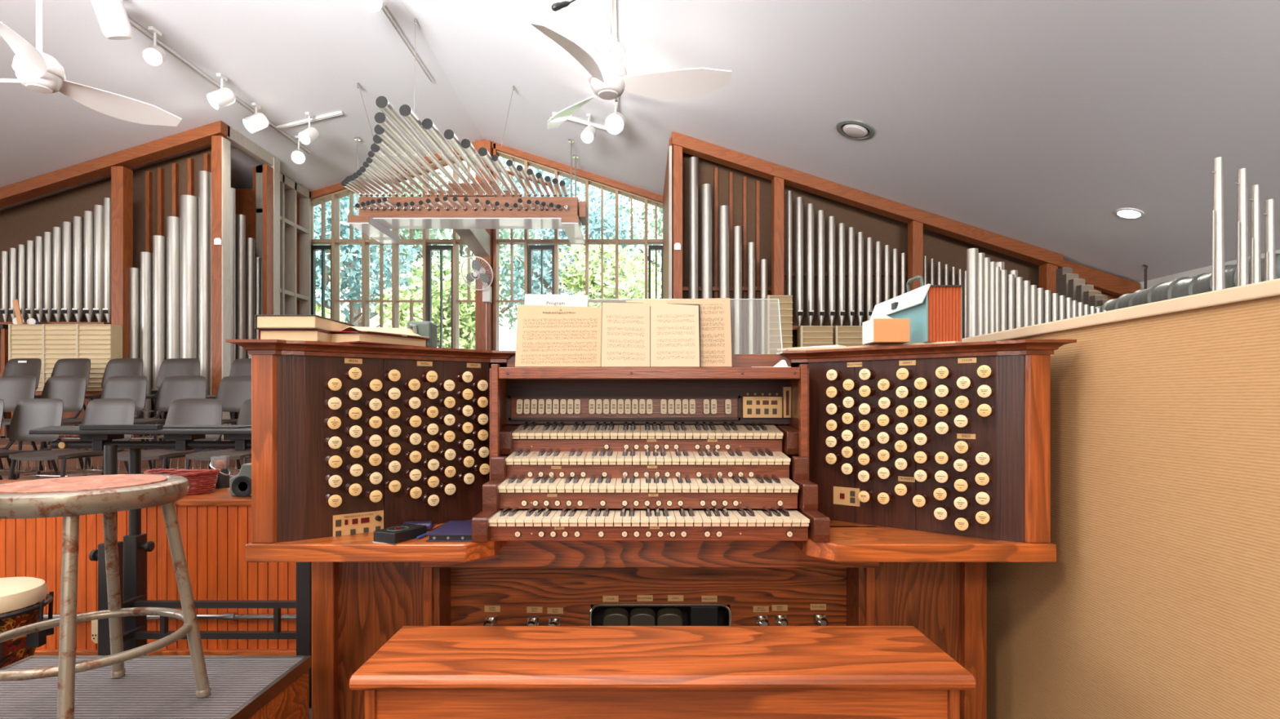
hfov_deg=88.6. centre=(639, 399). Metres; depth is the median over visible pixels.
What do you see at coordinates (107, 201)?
pipe
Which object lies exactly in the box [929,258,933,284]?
pipe
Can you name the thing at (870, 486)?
organ console
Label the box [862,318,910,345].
box
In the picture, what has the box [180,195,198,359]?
pipe
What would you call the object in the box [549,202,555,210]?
pipe
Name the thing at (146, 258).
pipe
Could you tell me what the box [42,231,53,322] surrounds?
pipe
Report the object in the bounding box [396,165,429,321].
window
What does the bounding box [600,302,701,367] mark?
sheet music
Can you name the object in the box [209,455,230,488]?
cup
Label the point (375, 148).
pipe
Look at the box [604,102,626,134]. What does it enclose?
track light
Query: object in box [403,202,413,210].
pipe
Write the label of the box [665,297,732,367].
sheet music
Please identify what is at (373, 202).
pipe
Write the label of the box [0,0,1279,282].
ceiling
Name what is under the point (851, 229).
pipe
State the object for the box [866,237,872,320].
pipe
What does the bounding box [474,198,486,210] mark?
pipe
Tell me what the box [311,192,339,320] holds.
window
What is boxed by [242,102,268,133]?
track light
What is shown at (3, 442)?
choir riser
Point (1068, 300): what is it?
pipe
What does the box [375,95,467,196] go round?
pipe
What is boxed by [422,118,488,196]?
pipe
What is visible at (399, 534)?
box
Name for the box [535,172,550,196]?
pipe
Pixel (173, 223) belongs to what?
pipe
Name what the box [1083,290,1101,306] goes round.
pipe
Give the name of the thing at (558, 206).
pipe
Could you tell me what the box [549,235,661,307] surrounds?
tree
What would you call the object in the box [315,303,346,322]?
tree
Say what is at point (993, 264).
pipe
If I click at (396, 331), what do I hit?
loose sheets
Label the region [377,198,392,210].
pipe
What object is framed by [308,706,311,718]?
floor
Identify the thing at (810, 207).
pipe
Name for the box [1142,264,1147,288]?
conduit
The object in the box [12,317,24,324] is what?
fan
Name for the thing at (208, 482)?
wicker basket
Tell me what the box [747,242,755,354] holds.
pipe
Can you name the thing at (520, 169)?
pipe
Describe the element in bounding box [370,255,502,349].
tree
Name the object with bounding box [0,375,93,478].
chair
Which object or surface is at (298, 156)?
track light
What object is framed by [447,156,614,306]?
tree
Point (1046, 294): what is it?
pipe
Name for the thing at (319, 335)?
book
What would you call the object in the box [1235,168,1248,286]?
pipe
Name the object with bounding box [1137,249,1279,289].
wall
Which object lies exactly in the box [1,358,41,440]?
chair
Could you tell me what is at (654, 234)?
tree
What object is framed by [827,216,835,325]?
pipe
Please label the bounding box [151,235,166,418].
pipe
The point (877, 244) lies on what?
pipe
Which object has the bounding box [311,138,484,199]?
trim
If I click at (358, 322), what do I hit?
tree
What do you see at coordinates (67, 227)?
pipe
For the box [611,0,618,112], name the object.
track
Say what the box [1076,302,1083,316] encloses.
pipe
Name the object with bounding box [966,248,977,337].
pipe
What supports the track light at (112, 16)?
attached to the ceiling
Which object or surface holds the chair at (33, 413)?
on the choir riser
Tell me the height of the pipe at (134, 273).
1.774 m
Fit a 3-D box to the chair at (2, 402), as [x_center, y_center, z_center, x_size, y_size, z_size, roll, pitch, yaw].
[-4.823,0.396,4.518,0.463,0.813,0.593,0,0,11]
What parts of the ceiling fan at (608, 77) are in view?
blade, blade, lamp shade, down rod, blade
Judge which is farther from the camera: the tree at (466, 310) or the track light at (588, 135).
the tree at (466, 310)
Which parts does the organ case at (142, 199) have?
panel, rail, post, post, corner trim, panel, rail, post, trim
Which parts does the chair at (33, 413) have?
frame, leg, seat, backrest, frame, leg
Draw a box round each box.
[372,523,427,544]
[764,294,792,354]
[796,325,833,347]
[832,325,864,346]
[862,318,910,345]
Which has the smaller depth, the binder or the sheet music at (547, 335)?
the binder
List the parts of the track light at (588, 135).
arm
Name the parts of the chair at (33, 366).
leg, backrest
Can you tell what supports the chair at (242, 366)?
on the choir riser at (3, 442)
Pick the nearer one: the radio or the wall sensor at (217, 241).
the radio
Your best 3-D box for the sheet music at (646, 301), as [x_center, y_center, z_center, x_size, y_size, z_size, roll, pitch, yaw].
[0.069,-0.209,2.030,0.228,0.212,0.048,0,0,0]
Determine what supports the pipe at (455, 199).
attached to the rack
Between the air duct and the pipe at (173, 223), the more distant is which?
the pipe at (173, 223)
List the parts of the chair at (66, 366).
backrest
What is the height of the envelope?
0.008 m
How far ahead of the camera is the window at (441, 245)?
9.33 m
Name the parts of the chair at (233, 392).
leg, seat frame, seat, backrest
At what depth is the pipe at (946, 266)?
7.11 m
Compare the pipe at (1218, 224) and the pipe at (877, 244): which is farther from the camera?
the pipe at (877, 244)
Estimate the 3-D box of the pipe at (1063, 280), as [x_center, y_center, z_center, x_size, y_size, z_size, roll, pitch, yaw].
[4.106,-0.165,6.287,0.119,2.070,0.123,0,0,0]
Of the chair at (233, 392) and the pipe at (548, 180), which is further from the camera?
the pipe at (548, 180)
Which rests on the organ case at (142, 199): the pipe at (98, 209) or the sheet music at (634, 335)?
the pipe at (98, 209)
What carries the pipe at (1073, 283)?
on the windchest
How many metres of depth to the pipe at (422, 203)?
6.82 m
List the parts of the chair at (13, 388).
leg, backrest, leg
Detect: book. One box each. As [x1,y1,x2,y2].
[254,315,355,333]
[257,329,335,342]
[328,330,430,346]
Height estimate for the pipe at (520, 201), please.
0.053 m
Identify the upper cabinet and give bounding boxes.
[0,324,11,435]
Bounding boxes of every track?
[128,17,311,154]
[275,110,342,129]
[381,5,434,82]
[551,111,606,130]
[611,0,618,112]
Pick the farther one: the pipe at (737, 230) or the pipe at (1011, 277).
the pipe at (737, 230)
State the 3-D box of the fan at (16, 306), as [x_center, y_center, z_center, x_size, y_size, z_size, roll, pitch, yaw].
[-6.485,-0.915,6.840,0.100,0.264,0.012,0,0,0]
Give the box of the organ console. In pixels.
[225,298,1076,718]
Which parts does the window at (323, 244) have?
casement sash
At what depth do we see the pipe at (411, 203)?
6.84 m
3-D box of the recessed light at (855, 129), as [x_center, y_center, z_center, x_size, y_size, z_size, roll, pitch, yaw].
[1.887,-2.363,5.742,0.324,0.113,0.340,0,0,0]
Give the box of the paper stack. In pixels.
[785,341,966,351]
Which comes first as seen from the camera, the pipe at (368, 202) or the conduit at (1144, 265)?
the conduit at (1144, 265)
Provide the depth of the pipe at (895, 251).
7.10 m
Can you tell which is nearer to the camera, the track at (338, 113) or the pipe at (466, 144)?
the pipe at (466, 144)
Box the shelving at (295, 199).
[253,164,311,315]
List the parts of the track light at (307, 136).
arm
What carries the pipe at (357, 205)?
attached to the rack
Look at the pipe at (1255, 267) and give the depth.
3.09 m
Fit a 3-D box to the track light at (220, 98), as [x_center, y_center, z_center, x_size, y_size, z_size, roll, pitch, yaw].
[-3.985,-2.925,6.246,0.150,0.338,0.237,0,0,40]
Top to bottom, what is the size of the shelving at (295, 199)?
3.974 m
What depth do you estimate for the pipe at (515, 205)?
6.86 m
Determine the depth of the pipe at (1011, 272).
5.17 m
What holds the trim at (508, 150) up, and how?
attached to the ceiling
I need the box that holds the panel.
[8,324,122,391]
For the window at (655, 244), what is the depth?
9.33 m
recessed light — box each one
[835,119,875,139]
[1114,208,1144,218]
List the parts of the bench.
panel, seat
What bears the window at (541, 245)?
in the wall
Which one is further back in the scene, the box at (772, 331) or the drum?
the box at (772, 331)
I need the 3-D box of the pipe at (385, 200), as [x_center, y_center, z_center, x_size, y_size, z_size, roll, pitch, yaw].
[-2.586,-2.035,6.830,0.050,0.053,0.340,0,0,2]
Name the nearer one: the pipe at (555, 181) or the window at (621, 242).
the pipe at (555, 181)
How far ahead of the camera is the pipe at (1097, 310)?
4.99 m
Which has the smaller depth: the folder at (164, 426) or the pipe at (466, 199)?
the folder at (164, 426)
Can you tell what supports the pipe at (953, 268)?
in the organ case at (754, 189)
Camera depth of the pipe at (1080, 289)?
6.09 m
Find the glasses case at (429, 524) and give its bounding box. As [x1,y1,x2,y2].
[401,520,433,530]
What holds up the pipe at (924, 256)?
in the organ case at (754, 189)
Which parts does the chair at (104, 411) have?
leg, seat, leg, seat frame, leg, backrest, leg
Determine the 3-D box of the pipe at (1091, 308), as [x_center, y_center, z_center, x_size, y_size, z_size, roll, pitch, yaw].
[3.443,-0.071,4.998,0.040,1.282,0.044,0,0,0]
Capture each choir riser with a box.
[0,438,251,466]
[0,466,238,479]
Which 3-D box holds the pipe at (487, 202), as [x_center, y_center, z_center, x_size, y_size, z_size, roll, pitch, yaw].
[-1.561,-2.035,6.877,0.050,0.053,0.246,0,0,3]
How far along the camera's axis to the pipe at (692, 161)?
7.07 m
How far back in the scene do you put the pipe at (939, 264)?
7.10 m
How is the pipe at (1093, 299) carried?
on the windchest
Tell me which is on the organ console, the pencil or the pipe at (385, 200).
the pencil
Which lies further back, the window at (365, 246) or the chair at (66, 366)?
the window at (365, 246)
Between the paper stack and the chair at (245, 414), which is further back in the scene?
the chair at (245, 414)
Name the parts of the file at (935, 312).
lid, handle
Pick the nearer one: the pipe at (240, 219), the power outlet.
the power outlet
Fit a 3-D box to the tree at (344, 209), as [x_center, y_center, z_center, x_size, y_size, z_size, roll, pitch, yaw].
[-7.387,-2.042,15.632,4.015,6.742,3.645,0,0,0]
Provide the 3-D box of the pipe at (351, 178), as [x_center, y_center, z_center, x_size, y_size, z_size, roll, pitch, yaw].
[-2.813,-2.183,6.725,0.062,0.062,0.551,0,0,3]
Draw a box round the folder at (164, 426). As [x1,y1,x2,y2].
[163,425,251,428]
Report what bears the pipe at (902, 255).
on the organ case at (754, 189)
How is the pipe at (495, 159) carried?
attached to the rack
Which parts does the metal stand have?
knob, post, post, knob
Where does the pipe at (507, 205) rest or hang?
attached to the rack
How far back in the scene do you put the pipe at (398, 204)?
6.86 m
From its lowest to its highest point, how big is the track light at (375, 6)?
0.325 m
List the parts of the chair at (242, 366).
seat, leg, backrest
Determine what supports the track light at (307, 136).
attached to the ceiling
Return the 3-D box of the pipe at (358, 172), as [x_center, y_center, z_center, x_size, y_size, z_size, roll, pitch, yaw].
[-2.682,-2.183,6.654,0.062,0.062,0.692,0,0,3]
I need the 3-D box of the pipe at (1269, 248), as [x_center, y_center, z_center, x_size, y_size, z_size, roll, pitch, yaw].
[2.972,-0.262,3.100,0.055,1.365,0.046,0,0,0]
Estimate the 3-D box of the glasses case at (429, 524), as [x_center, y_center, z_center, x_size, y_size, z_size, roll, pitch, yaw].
[-0.631,0.358,1.860,0.085,0.022,0.050,0,0,-12]
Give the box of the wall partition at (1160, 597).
[986,296,1279,718]
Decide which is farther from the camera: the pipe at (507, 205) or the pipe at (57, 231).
the pipe at (57, 231)
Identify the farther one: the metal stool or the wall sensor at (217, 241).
the wall sensor at (217, 241)
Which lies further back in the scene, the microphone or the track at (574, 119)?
the track at (574, 119)
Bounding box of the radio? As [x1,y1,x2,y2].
[229,462,251,497]
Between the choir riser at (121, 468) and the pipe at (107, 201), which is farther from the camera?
the pipe at (107, 201)
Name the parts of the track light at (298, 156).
arm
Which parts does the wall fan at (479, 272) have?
blade, blade, motor and bracket, blade, cord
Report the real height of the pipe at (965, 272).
0.967 m
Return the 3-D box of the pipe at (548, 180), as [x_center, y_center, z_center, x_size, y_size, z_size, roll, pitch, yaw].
[-0.913,-2.183,6.741,0.062,0.062,0.518,0,0,0]
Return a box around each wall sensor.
[213,237,221,244]
[674,243,680,249]
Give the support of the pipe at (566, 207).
attached to the rack
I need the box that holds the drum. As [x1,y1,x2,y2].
[0,577,53,668]
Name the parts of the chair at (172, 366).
seat, leg, backrest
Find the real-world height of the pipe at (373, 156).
0.062 m
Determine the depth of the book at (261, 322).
1.73 m
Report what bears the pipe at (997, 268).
on the windchest
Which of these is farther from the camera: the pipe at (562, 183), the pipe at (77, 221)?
the pipe at (77, 221)
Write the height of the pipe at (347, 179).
0.062 m
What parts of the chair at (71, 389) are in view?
seat, leg, leg, backrest, frame, leg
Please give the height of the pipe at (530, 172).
0.062 m
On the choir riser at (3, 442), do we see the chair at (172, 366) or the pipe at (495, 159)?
the chair at (172, 366)
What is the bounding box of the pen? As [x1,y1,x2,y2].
[416,532,429,539]
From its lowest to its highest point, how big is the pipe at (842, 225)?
1.119 m
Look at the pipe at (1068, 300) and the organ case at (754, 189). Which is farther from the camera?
the organ case at (754, 189)
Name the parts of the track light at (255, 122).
arm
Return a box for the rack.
[347,17,588,257]
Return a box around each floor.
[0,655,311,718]
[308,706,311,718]
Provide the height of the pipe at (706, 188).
2.797 m
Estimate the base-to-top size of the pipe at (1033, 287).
1.441 m
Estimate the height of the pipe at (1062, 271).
2.143 m
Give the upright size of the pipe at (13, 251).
0.811 m
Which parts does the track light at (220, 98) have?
arm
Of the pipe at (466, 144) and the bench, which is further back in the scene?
the pipe at (466, 144)
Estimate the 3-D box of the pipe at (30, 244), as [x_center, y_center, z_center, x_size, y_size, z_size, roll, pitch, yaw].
[-6.605,-1.276,7.119,0.075,0.892,0.078,0,0,0]
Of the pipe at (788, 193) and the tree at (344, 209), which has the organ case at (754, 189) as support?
the pipe at (788, 193)
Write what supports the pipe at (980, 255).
on the windchest
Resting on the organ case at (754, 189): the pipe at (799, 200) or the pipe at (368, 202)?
the pipe at (799, 200)
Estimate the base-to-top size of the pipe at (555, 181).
0.062 m
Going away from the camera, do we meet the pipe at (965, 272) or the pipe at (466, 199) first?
the pipe at (466, 199)
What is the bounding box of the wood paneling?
[0,480,296,655]
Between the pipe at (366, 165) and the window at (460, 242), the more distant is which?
the window at (460, 242)
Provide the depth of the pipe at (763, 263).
7.08 m
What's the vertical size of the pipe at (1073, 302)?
1.325 m
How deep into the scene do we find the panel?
6.80 m
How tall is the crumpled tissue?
0.025 m
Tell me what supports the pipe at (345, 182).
attached to the rack
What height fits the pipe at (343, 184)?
0.062 m
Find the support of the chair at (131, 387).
on the choir riser at (121, 468)
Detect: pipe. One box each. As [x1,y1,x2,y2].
[0,251,9,322]
[8,248,17,319]
[17,244,26,319]
[25,240,35,318]
[34,235,44,322]
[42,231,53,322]
[51,226,62,322]
[61,221,73,322]
[71,216,84,322]
[82,210,94,322]
[93,204,104,322]
[102,197,111,323]
[128,267,140,417]
[140,252,152,418]
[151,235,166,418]
[166,216,180,359]
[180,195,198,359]
[198,170,211,395]
[231,187,235,366]
[235,214,245,418]
[245,237,254,358]
[254,257,262,339]
[341,180,363,196]
[343,177,368,196]
[345,176,373,196]
[349,174,379,196]
[352,172,385,196]
[355,169,391,196]
[355,203,365,210]
[359,166,398,196]
[360,201,373,210]
[362,160,406,196]
[365,156,413,196]
[365,200,379,210]
[368,151,422,196]
[370,142,430,196]
[370,199,385,210]
[373,124,448,196]
[373,133,439,196]
[374,111,457,196]
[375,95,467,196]
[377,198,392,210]
[382,197,399,210]
[395,202,407,210]
[399,104,479,196]
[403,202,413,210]
[409,201,421,210]
[418,200,431,210]
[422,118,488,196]
[426,198,439,210]
[435,197,448,210]
[442,195,457,210]
[443,128,497,196]
[453,196,466,210]
[460,138,505,196]
[463,196,477,210]
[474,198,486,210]
[478,146,515,196]
[485,200,495,210]
[491,154,522,196]
[494,201,503,210]
[504,202,512,210]
[506,160,531,196]
[513,203,520,210]
[516,164,537,196]
[517,198,528,210]
[526,168,544,196]
[526,200,536,210]
[534,200,543,210]
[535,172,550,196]
[541,201,548,210]
[544,175,556,196]
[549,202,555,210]
[551,177,562,196]
[555,204,562,210]
[559,180,568,196]
[564,204,568,210]
[688,156,697,298]
[701,183,712,298]
[719,204,729,297]
[733,226,742,354]
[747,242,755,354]
[760,258,768,354]
[786,190,792,295]
[795,196,803,325]
[806,203,813,325]
[817,209,824,325]
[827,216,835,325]
[838,222,844,325]
[848,226,854,325]
[857,231,863,325]
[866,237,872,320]
[875,241,880,305]
[884,244,889,301]
[892,248,897,297]
[900,253,905,294]
[923,255,926,284]
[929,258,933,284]
[937,262,941,284]
[944,264,948,284]
[951,266,955,284]
[958,268,961,284]
[964,271,966,337]
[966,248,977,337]
[977,253,984,335]
[984,257,990,334]
[990,262,995,333]
[995,262,1004,270]
[995,266,999,332]
[1000,270,1007,331]
[1007,274,1014,329]
[1008,270,1017,277]
[1014,276,1022,328]
[1022,280,1030,327]
[1030,284,1036,325]
[1036,288,1043,324]
[1043,289,1050,323]
[1050,293,1057,321]
[1056,267,1072,293]
[1057,273,1078,297]
[1057,295,1065,320]
[1065,297,1071,319]
[1068,279,1085,300]
[1071,300,1076,317]
[1075,284,1093,302]
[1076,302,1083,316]
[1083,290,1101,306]
[1083,304,1088,315]
[1088,306,1095,314]
[1089,294,1107,306]
[1095,308,1101,313]
[1097,299,1110,306]
[1211,156,1225,291]
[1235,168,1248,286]
[1248,184,1261,284]
[1262,199,1275,280]
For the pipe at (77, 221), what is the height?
1.150 m
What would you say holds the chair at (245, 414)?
on the choir riser
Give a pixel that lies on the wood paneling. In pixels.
(215, 526)
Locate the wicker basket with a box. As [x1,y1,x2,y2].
[143,468,221,495]
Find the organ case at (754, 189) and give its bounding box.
[662,131,1139,354]
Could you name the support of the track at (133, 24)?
attached to the ceiling
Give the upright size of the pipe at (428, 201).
0.053 m
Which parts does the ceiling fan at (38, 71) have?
blade, blade, lamp shade, down rod, blade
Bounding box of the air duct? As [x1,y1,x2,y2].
[1095,253,1279,311]
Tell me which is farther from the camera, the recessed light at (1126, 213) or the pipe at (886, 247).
the pipe at (886, 247)
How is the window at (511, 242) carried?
in the wall
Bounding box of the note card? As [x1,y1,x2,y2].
[877,314,891,318]
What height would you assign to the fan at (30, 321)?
0.073 m
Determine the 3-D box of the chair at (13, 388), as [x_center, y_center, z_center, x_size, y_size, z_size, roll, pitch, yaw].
[-5.354,0.199,5.348,0.463,0.813,0.593,0,0,11]
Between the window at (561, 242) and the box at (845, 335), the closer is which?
the box at (845, 335)
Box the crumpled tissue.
[751,360,791,367]
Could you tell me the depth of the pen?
1.75 m
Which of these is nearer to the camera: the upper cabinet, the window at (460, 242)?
the upper cabinet
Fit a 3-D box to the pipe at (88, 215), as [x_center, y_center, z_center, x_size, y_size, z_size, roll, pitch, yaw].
[-5.971,-1.434,7.119,0.098,1.208,0.101,0,0,0]
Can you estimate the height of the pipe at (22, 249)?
0.848 m
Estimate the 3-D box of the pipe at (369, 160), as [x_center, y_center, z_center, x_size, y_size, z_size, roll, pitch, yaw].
[-2.446,-2.183,6.489,0.062,0.062,1.023,0,0,2]
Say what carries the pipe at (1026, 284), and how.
on the windchest
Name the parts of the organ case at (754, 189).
panel, corner trim, post, post, panel, rail, post, post, rail, panel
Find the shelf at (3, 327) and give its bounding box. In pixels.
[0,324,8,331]
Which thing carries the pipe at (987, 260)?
on the windchest
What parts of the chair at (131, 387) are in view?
leg, seat, leg, backrest, frame, leg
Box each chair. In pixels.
[0,375,43,470]
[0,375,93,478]
[0,398,63,479]
[0,399,4,479]
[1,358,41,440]
[8,398,135,479]
[29,358,90,445]
[35,375,151,477]
[46,358,148,444]
[101,375,211,475]
[117,398,222,474]
[142,358,199,440]
[167,375,251,468]
[184,399,251,476]
[205,358,251,440]
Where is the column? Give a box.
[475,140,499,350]
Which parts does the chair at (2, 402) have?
backrest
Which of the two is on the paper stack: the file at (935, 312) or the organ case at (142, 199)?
the file at (935, 312)
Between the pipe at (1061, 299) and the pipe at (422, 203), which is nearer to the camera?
the pipe at (1061, 299)
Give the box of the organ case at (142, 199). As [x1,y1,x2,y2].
[0,120,279,437]
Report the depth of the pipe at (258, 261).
7.97 m
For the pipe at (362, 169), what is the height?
0.062 m
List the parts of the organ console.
corner post, stop knob, stop knob, stop knob, stop knob, stop knob, stop knob, stop knob, stop knob, stop knob, stop knob, stop knob, name plate, stop knob, stop knob, stop knob, control plate, cornice, stop knob, stop knob, stop knob, stop knob, stop knob, stop knob, stop knob, rotary knob, cabinet panel, stop knob, stop knob, stop knob, stop knob, stop knob, stop knob, stop knob, stop knob, stop knob, stop knob, stop knob, stop knob, stop knob, stop knob, name plate, stop knob, stop knob, stop knob, stop knob, stop knob, stop knob, stop knob, stop knob, stop knob, stop knob, stop knob, stop knob, stop knob, stop knob, stop knob, stop knob, stop knob, stop knob, stop knob, stop knob, stop knob, stop knob, name plate, stop knob, stop knob, stop knob, stop knob, stop knob, stop knob, name plate, name plate, name plate, name plate, name plate, name plate, tab frame, panel, name plate, tab rail, music rail, name plate, name plate, name plate, name plate, name plate, name plate, name plate, name plate, control plate, name plate, indicator plate, name plate, stop knob, stop knob, stop knob, stop knob, stop knob, stop knob, control plate, stop knob, stop knob, stop knob, stop knob, stop knob, stop knob, name plate, stop knob, stop knob, stop knob, stop knob, stop knob, stop knob, stop knob, stop knob, stop knob, stop knob, stop knob, stop knob, stop knob, stop knob, stop knob, stop knob, stop knob, stop knob, stop knob, stop knob, stop knob, stop knob, name plate, name plate, cabinet panel, stop knob, stop knob, stop knob, stop knob, stop knob, stop knob, stop knob, cornice, stop knob, stop knob, stop knob, stop knob, stop knob, stop knob, stop knob, stop knob, stop knob, stop knob, stop knob, stop knob, stop knob, stop knob, stop knob, stop knob, name plate, name plate, stop knob, stop knob, stop knob, stop knob, stop knob, stop knob, stop knob, corner post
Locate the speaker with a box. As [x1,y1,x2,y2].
[407,321,437,347]
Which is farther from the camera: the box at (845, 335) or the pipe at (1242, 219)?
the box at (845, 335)
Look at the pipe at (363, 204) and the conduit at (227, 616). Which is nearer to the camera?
the conduit at (227, 616)
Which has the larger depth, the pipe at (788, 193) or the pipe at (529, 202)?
the pipe at (788, 193)
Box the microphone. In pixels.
[551,0,575,11]
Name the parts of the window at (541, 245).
casement sash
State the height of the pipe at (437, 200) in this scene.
0.053 m
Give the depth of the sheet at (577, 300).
2.06 m
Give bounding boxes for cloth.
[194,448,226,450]
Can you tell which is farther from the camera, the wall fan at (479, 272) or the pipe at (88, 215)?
the wall fan at (479, 272)
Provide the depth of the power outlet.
2.65 m
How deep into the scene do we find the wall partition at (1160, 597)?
1.44 m
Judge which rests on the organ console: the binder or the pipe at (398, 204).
the binder
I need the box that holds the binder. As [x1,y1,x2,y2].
[426,520,471,542]
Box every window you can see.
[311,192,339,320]
[333,188,369,327]
[364,175,399,328]
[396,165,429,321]
[426,157,458,348]
[456,155,475,302]
[497,151,528,304]
[527,160,559,294]
[557,169,589,306]
[587,179,618,302]
[617,189,647,302]
[647,198,662,298]
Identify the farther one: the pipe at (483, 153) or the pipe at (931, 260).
the pipe at (931, 260)
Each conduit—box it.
[43,613,296,621]
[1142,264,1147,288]
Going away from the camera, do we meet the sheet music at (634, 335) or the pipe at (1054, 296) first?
the sheet music at (634, 335)
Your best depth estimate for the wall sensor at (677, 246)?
6.96 m
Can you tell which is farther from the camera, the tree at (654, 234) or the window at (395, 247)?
the tree at (654, 234)
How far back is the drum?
2.15 m
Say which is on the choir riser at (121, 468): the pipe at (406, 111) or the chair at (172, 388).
the chair at (172, 388)
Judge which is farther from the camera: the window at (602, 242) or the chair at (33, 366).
the window at (602, 242)
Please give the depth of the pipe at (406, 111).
5.42 m
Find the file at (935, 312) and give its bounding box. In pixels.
[870,275,963,343]
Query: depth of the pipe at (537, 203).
6.79 m
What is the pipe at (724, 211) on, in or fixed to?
in the organ case at (754, 189)
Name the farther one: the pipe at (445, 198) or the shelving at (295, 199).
the shelving at (295, 199)
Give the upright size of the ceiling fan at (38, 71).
1.679 m
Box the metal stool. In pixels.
[0,474,211,718]
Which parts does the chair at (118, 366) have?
seat, backrest, leg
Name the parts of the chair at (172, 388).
leg, seat frame, seat, leg, frame, backrest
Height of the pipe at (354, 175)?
0.062 m
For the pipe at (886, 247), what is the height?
0.885 m
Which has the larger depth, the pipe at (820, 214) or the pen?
the pipe at (820, 214)
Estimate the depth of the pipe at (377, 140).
5.91 m
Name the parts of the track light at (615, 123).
arm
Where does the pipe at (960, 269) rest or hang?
in the organ case at (754, 189)
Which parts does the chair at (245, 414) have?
leg, seat, seat frame, leg, backrest, leg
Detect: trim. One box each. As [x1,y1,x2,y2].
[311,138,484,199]
[484,138,662,203]
[962,278,1279,342]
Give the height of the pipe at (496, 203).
0.053 m
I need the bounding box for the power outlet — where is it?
[91,619,97,643]
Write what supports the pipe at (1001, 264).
on the windchest
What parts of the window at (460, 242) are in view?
frame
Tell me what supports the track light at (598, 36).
attached to the track at (613, 2)
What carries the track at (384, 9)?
attached to the ceiling
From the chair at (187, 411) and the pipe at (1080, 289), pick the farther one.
the pipe at (1080, 289)
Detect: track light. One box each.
[90,0,133,39]
[142,26,166,66]
[206,72,235,109]
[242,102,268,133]
[290,135,306,164]
[297,111,319,145]
[362,0,386,12]
[580,113,595,143]
[591,17,624,60]
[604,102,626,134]
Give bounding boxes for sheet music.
[515,304,601,367]
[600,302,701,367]
[625,299,666,306]
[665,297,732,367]
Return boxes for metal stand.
[28,424,311,708]
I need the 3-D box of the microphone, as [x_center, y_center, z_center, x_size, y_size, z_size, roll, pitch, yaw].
[-0.350,-2.472,3.214,0.169,1.161,0.034,0,0,-21]
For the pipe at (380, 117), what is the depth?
5.53 m
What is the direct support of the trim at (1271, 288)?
attached to the wall partition at (1160, 597)
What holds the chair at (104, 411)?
on the choir riser
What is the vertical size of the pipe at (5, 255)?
0.777 m
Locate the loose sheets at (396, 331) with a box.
[338,326,429,337]
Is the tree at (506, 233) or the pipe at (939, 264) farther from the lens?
the tree at (506, 233)
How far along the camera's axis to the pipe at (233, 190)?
7.47 m
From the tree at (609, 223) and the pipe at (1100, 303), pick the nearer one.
the pipe at (1100, 303)
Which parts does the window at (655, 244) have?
frame, casement sash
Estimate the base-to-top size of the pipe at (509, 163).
0.062 m
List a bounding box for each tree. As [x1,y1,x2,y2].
[314,185,422,327]
[315,169,451,326]
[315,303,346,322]
[353,156,546,330]
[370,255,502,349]
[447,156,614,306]
[501,161,644,308]
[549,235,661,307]
[598,192,662,298]
[633,203,662,260]
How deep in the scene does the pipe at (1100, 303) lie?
5.89 m
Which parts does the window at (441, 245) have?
casement sash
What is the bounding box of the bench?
[349,626,976,718]
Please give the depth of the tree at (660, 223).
18.04 m
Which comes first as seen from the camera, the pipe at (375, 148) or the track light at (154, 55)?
the track light at (154, 55)
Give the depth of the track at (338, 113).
7.43 m
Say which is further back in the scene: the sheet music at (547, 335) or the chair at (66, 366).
the chair at (66, 366)
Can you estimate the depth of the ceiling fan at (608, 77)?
3.50 m
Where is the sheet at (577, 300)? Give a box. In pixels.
[524,293,587,306]
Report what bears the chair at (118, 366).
on the choir riser at (3, 442)
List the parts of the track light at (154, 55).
arm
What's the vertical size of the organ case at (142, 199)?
3.376 m
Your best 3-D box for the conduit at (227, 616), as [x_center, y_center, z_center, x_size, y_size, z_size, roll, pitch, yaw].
[-2.900,0.885,2.675,3.400,0.034,0.034,0,0,0]
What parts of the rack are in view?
suspension rod, suspension rod, suspension rod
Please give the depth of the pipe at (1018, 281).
4.97 m
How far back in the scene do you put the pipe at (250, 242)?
7.80 m
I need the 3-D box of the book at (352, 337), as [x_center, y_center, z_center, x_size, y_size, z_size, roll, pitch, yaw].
[-0.773,-0.173,1.891,0.200,0.044,0.250,0,0,32]
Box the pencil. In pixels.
[431,524,442,530]
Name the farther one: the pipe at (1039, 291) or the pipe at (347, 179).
the pipe at (347, 179)
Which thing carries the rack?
hanging from the ceiling
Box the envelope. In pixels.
[777,344,846,351]
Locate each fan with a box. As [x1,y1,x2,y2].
[0,0,182,126]
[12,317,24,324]
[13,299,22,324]
[26,318,35,324]
[461,256,493,350]
[529,0,731,128]
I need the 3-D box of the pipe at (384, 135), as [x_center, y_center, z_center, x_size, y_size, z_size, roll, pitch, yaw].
[-2.078,-2.183,6.148,0.088,0.088,1.704,0,0,2]
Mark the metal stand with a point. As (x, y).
(132, 552)
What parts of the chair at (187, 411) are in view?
seat, seat frame, leg, leg, backrest, frame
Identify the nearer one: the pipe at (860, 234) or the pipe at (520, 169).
the pipe at (520, 169)

